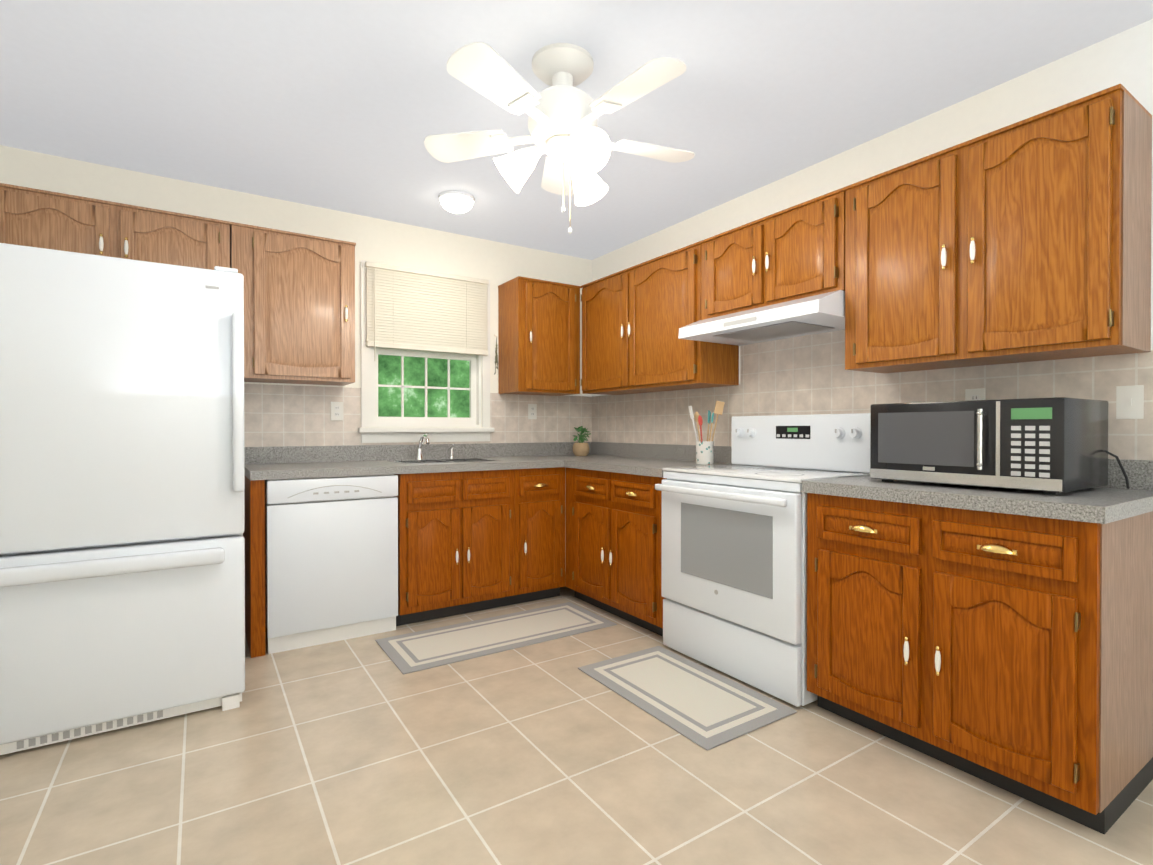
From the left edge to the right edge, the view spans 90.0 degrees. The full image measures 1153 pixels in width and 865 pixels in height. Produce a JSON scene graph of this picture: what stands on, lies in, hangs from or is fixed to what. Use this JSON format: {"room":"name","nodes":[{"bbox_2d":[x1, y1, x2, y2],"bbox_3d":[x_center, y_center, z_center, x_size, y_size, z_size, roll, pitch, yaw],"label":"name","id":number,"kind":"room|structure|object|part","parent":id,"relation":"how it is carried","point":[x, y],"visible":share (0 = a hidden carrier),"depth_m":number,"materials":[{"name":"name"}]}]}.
{"room":"kitchen","nodes":[
{"label":"kitchen","id":0,"kind":"room"},
{"bbox_2d":[0,145,591,570],"bbox_3d":[-1.387,-0.144,3.759,3.810,2.480,0.150,0,0,-33],"label":"wall","id":1,"kind":"structure","parent":0,"point":[494,263],"depth_m":3.61,"materials":[{"name":"paint"}]},
{"bbox_2d":[0,183,230,269],"bbox_3d":[-2.294,-0.897,2.846,0.998,0.397,0.363,0,0,-33],"label":"upper cabinet","id":2,"kind":"object","parent":1,"relation":"attached to","point":[33,217],"visible":0.71,"depth_m":2.73,"materials":[{"name":"brown wood"}]},
{"bbox_2d":[230,222,355,385],"bbox_3d":[-1.616,-0.695,3.291,0.623,0.807,0.363,0,0,-33],"label":"upper cabinet","id":3,"kind":"object","parent":1,"relation":"attached to","point":[299,308],"visible":1,"depth_m":3.17,"materials":[{"name":"brown wood"}]},
{"bbox_2d":[244,384,590,446],"bbox_3d":[-0.929,-0.053,3.966,2.504,0.465,0.006,0,0,-33],"label":"wall tile","id":4,"kind":"structure","parent":1,"relation":"attached to","point":[282,415],"depth_m":3.61,"materials":[{"name":"beige tile"}]},
{"bbox_2d":[331,402,342,420],"bbox_3d":[-1.491,-0.133,3.589,0.072,0.116,0.008,0,0,-33],"label":"electrical outlet","id":5,"kind":"object","parent":4,"relation":"attached to","point":[336,410],"visible":1,"depth_m":3.59,"materials":[{"name":"white plastic"}]},
{"bbox_2d":[528,404,536,418],"bbox_3d":[-0.332,-0.158,4.347,0.072,0.116,0.008,0,0,-33],"label":"electrical outlet","id":6,"kind":"object","parent":4,"relation":"attached to","point":[532,411],"visible":1,"depth_m":4.34,"materials":[{"name":"white plastic"}]},
{"bbox_2d":[358,260,493,442],"bbox_3d":[-1.017,-0.515,3.939,0.930,1.160,0.150,0,0,-33],"label":"window","id":7,"kind":"structure","parent":1,"relation":"in","point":[370,385],"depth_m":3.90,"materials":[{"name":"white wood"}]},
{"bbox_2d":[365,261,488,360],"bbox_3d":[-0.982,-0.770,3.884,0.840,0.630,0.035,0,0,-33],"label":"window blind","id":8,"kind":"object","parent":7,"relation":"attached to","point":[416,309],"visible":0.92,"depth_m":3.86,"materials":[{"name":"beige"}]},
{"bbox_2d":[494,336,497,373],"bbox_3d":[-0.581,-0.562,4.147,0.026,0.291,0.056,0,0,-33],"label":"herbs","id":9,"kind":"object","parent":1,"relation":"hanging from","point":[496,358],"visible":1,"depth_m":4.13,"materials":[{"name":"brown plant"}]},
{"bbox_2d":[498,276,580,395],"bbox_3d":[-0.257,-0.673,4.179,0.513,0.782,0.363,0,0,-33],"label":"upper cabinet","id":10,"kind":"object","parent":1,"relation":"attached to","point":[538,337],"visible":1,"depth_m":4.05,"materials":[{"name":"brown wood"}]},
{"bbox_2d":[0,571,1152,864],"bbox_3d":[0.273,1.172,1.227,3.810,0.120,6.220,0,0,-33],"label":"floor","id":11,"kind":"structure","parent":0,"point":[358,751],"depth_m":1.81,"materials":[{"name":"tile"}]},
{"bbox_2d":[0,243,244,754],"bbox_3d":[-1.917,0.224,2.388,0.900,1.762,0.850,0,0,-33],"label":"fridge","id":12,"kind":"object","parent":11,"relation":"on","point":[122,527],"visible":1,"depth_m":2.10,"materials":[{"name":"white metal"}]},
{"bbox_2d":[243,474,397,657],"bbox_3d":[-1.448,0.665,3.244,0.710,0.868,0.631,0,0,-33],"label":"dishwasher","id":13,"kind":"object","parent":11,"relation":"on","point":[331,559],"depth_m":2.97,"materials":[{"name":"white metal"}]},
{"bbox_3d":[-1.728,0.666,3.081,0.063,0.868,0.598,0,0,-33],"label":"dishwasher end panel","id":14,"kind":"part","parent":13,"relation":"part of","materials":[{"name":"brown wood"}]},
{"bbox_2d":[394,469,513,625],"bbox_3d":[-0.837,0.663,3.634,0.710,0.868,0.651,0,0,-33],"label":"base cabinet","id":15,"kind":"object","parent":11,"relation":"on","point":[455,543],"visible":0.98,"depth_m":3.37,"materials":[{"name":"brown wood"}]},
{"bbox_2d":[245,433,560,480],"bbox_3d":[-0.724,0.181,3.709,2.440,0.351,0.647,0,0,-33],"label":"countertop","id":16,"kind":"structure","parent":15,"relation":"on","point":[283,462],"depth_m":3.54,"materials":[{"name":"laminate"}]},
{"bbox_2d":[375,602,616,674],"bbox_3d":[-0.415,1.096,3.166,1.220,0.006,0.500,0,0,-33],"label":"area rug","id":17,"kind":"object","parent":11,"relation":"on","point":[424,649],"visible":0.96,"depth_m":3.10,"materials":[{"name":"beige fabric"}]},
{"bbox_2d":[509,467,564,604],"bbox_3d":[-0.381,0.661,3.932,0.375,0.868,0.651,0,0,-33],"label":"base cabinet","id":18,"kind":"object","parent":11,"relation":"on","point":[539,533],"visible":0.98,"depth_m":3.68,"materials":[{"name":"brown wood"}]},
{"bbox_2d":[565,467,666,635],"bbox_3d":[0.437,0.663,3.550,0.681,0.868,0.975,0,0,-33],"label":"base cabinet","id":19,"kind":"object","parent":11,"relation":"on","point":[613,539],"visible":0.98,"depth_m":3.31,"materials":[{"name":"brown wood"}]},
{"bbox_2d":[561,442,731,476],"bbox_3d":[0.451,0.155,3.529,0.670,0.145,0.940,0,0,-33],"label":"countertop","id":20,"kind":"structure","parent":19,"relation":"on","point":[626,458],"depth_m":3.73,"materials":[{"name":"laminate"}]},
{"bbox_2d":[572,426,590,455],"bbox_3d":[0.044,0.063,4.338,0.148,0.226,0.138,0,0,-33],"label":"plant","id":21,"kind":"object","parent":20,"relation":"on","point":[580,449],"visible":0.98,"depth_m":4.30,"materials":[{"name":"green plant"}]},
{"bbox_2d":[688,401,724,464],"bbox_3d":[0.744,0.000,3.336,0.172,0.366,0.174,0,0,-33],"label":"utensil crock","id":22,"kind":"object","parent":20,"relation":"on","point":[704,452],"visible":1,"depth_m":3.30,"materials":[{"name":"white ceramic"}]},
{"bbox_2d":[578,646,796,750],"bbox_3d":[0.438,1.100,2.482,0.500,0.006,0.820,0,0,-33],"label":"area rug","id":23,"kind":"object","parent":11,"relation":"on","point":[703,707],"visible":0.98,"depth_m":2.40,"materials":[{"name":"beige fabric"}]},
{"bbox_2d":[655,413,870,706],"bbox_3d":[0.876,0.507,2.759,0.660,1.190,0.816,0,0,-33],"label":"range","id":24,"kind":"object","parent":11,"relation":"on","point":[734,566],"visible":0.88,"depth_m":2.60,"materials":[{"name":"white metal"}]},
{"bbox_2d":[807,493,1152,834],"bbox_3d":[1.400,0.673,2.076,0.681,0.868,0.887,0,0,-33],"label":"base cabinet","id":25,"kind":"object","parent":11,"relation":"on","point":[1012,653],"visible":1,"depth_m":1.76,"materials":[{"name":"brown wood"}]},
{"bbox_2d":[802,459,1152,523],"bbox_3d":[1.413,0.164,2.072,0.655,0.145,0.909,0,0,-33],"label":"countertop","id":26,"kind":"structure","parent":25,"relation":"on","point":[1115,499],"depth_m":1.85,"materials":[{"name":"laminate"}]},
{"bbox_2d":[870,397,1129,494],"bbox_3d":[1.477,0.041,2.070,0.489,0.299,0.644,0,0,-33],"label":"microwave","id":27,"kind":"object","parent":26,"relation":"on","point":[1053,446],"visible":1,"depth_m":1.89,"materials":[{"name":"black metal"}]},
{"bbox_2d":[0,0,1152,259],"bbox_3d":[0.273,-1.428,1.210,3.810,0.120,6.220,0,0,-33],"label":"ceiling","id":28,"kind":"structure","parent":0,"point":[348,106],"depth_m":2.29,"materials":[{"name":"paint"}]},
{"bbox_2d":[439,190,474,212],"bbox_3d":[-0.704,-1.339,3.392,0.210,0.084,0.210,0,0,-33],"label":"ceiling light","id":29,"kind":"object","parent":28,"relation":"attached to","point":[454,201],"visible":1,"depth_m":3.33,"materials":[{"name":"white glass"}]},
{"bbox_2d":[424,42,694,233],"bbox_3d":[-0.024,-1.054,2.134,1.061,0.638,1.050,0,0,-33],"label":"ceiling fan","id":30,"kind":"object","parent":28,"relation":"hanging from","point":[563,112],"visible":1,"depth_m":2.06,"materials":[{"name":"white"}]},
{"bbox_2d":[592,19,1152,395],"bbox_3d":[1.846,-0.134,2.157,0.150,2.480,6.070,0,0,-33],"label":"wall","id":31,"kind":"structure","parent":0,"point":[1124,58],"depth_m":2.46,"materials":[{"name":"paint"}]},
{"bbox_2d":[581,242,738,394],"bbox_3d":[0.475,-0.670,3.768,0.363,0.782,1.188,0,0,-33],"label":"upper cabinet","id":32,"kind":"object","parent":31,"relation":"attached to","point":[635,318],"visible":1,"depth_m":3.54,"materials":[{"name":"brown wood"}]},
{"bbox_2d":[699,188,844,319],"bbox_3d":[1.032,-0.837,2.914,0.363,0.437,0.853,0,0,-33],"label":"upper cabinet","id":33,"kind":"object","parent":31,"relation":"attached to","point":[795,252],"visible":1,"depth_m":2.76,"materials":[{"name":"brown wood"}]},
{"bbox_2d":[678,290,844,345],"bbox_3d":[0.980,-0.558,2.881,0.488,0.117,0.838,0,0,-33],"label":"range hood","id":34,"kind":"object","parent":33,"relation":"attached to","point":[817,314],"visible":0.93,"depth_m":2.73,"materials":[{"name":"white metal"}]},
{"bbox_2d":[592,330,1152,459],"bbox_3d":[1.030,-0.163,3.263,0.006,0.695,3.314,0,0,-33],"label":"wall tile","id":35,"kind":"structure","parent":31,"relation":"attached to","point":[806,375],"depth_m":2.88,"materials":[{"name":"beige tile"}]},
{"bbox_2d":[965,388,984,400],"bbox_3d":[1.621,-0.120,2.345,0.008,0.116,0.072,0,0,-33],"label":"electrical outlet","id":36,"kind":"object","parent":35,"relation":"attached to","point":[974,394],"visible":0.44,"depth_m":2.34,"materials":[{"name":"white plastic"}]},
{"bbox_2d":[1116,385,1143,418],"bbox_3d":[1.879,-0.103,1.958,0.012,0.116,0.072,0,0,-33],"label":"light switch","id":37,"kind":"object","parent":35,"relation":"attached to","point":[1129,402],"visible":1,"depth_m":1.96,"materials":[{"name":"white plastic"}]},
{"bbox_2d":[843,84,1151,372],"bbox_3d":[1.509,-0.660,2.185,0.363,0.782,0.893,0,0,-33],"label":"upper cabinet","id":38,"kind":"object","parent":31,"relation":"attached to","point":[1027,240],"visible":1,"depth_m":1.97,"materials":[{"name":"brown wood"}]},
{"label":"outside","id":39,"kind":"structure","parent":0,"visible":0},
{"bbox_2d":[378,355,469,417],"bbox_3d":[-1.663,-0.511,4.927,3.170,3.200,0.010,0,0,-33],"label":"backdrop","id":40,"kind":"structure","parent":39,"point":[389,373],"depth_m":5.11,"materials":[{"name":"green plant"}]}
]}

